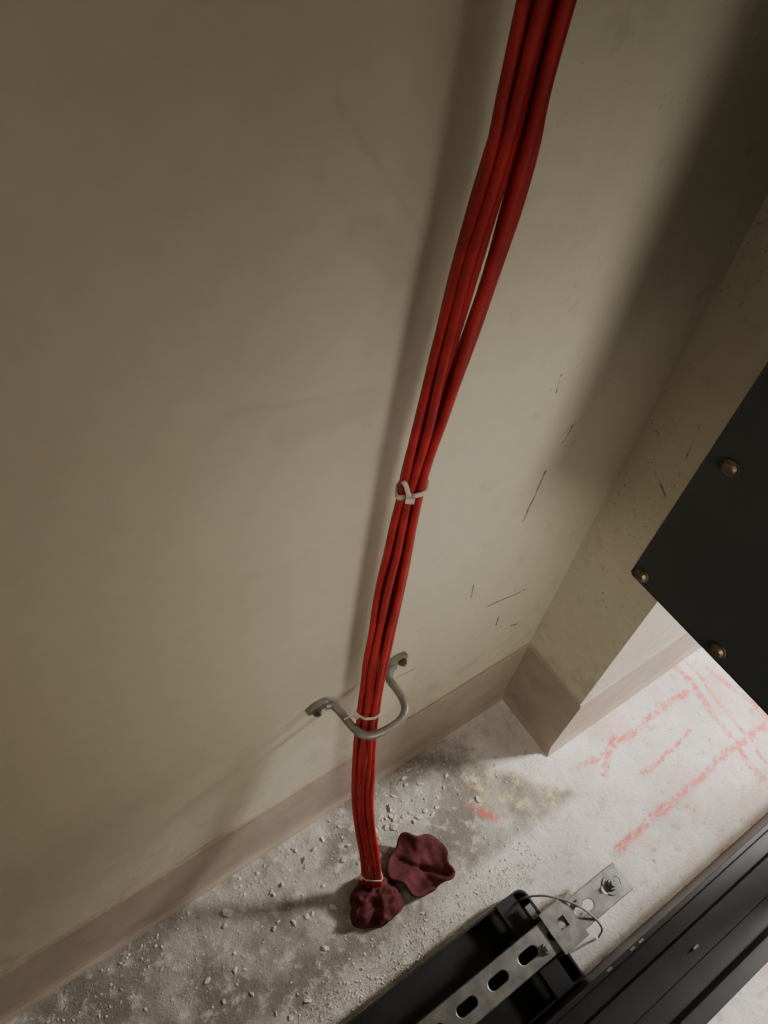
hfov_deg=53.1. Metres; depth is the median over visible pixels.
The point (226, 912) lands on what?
debris
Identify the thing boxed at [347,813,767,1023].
equipment rack
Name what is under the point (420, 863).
firestop putty
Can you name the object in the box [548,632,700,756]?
baseboard
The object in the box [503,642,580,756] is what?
baseboard
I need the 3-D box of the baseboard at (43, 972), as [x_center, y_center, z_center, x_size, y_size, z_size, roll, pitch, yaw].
[-0.598,0.648,0.836,1.973,0.178,0.011,-26,60,-24]
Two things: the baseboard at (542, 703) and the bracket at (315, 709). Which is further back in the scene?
the baseboard at (542, 703)
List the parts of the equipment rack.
rail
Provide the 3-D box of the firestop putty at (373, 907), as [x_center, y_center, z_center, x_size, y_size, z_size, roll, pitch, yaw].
[-0.015,0.542,1.078,0.079,0.034,0.071,-26,60,-24]
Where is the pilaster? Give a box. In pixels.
[530,195,767,703]
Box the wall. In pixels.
[0,0,767,972]
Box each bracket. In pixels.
[305,652,408,739]
[416,862,632,1023]
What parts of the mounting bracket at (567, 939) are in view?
clamp plate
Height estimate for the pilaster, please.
2.600 m
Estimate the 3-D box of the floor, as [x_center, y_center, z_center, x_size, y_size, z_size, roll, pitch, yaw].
[0.863,1.121,0.834,4.000,0.100,2.500,-26,60,-24]
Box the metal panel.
[631,362,767,714]
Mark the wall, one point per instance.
(230, 229)
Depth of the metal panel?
0.51 m
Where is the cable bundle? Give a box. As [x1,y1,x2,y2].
[344,0,576,888]
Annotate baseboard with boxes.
[0,643,528,1023]
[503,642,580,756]
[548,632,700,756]
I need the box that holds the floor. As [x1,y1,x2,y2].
[6,647,767,1023]
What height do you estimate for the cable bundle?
2.590 m
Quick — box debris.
[16,669,767,1023]
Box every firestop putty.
[350,872,404,928]
[386,832,455,897]
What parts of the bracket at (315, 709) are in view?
ring rod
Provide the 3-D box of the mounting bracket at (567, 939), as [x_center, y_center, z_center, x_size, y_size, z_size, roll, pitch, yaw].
[-0.253,0.798,0.815,1.404,0.091,0.103,-26,60,-24]

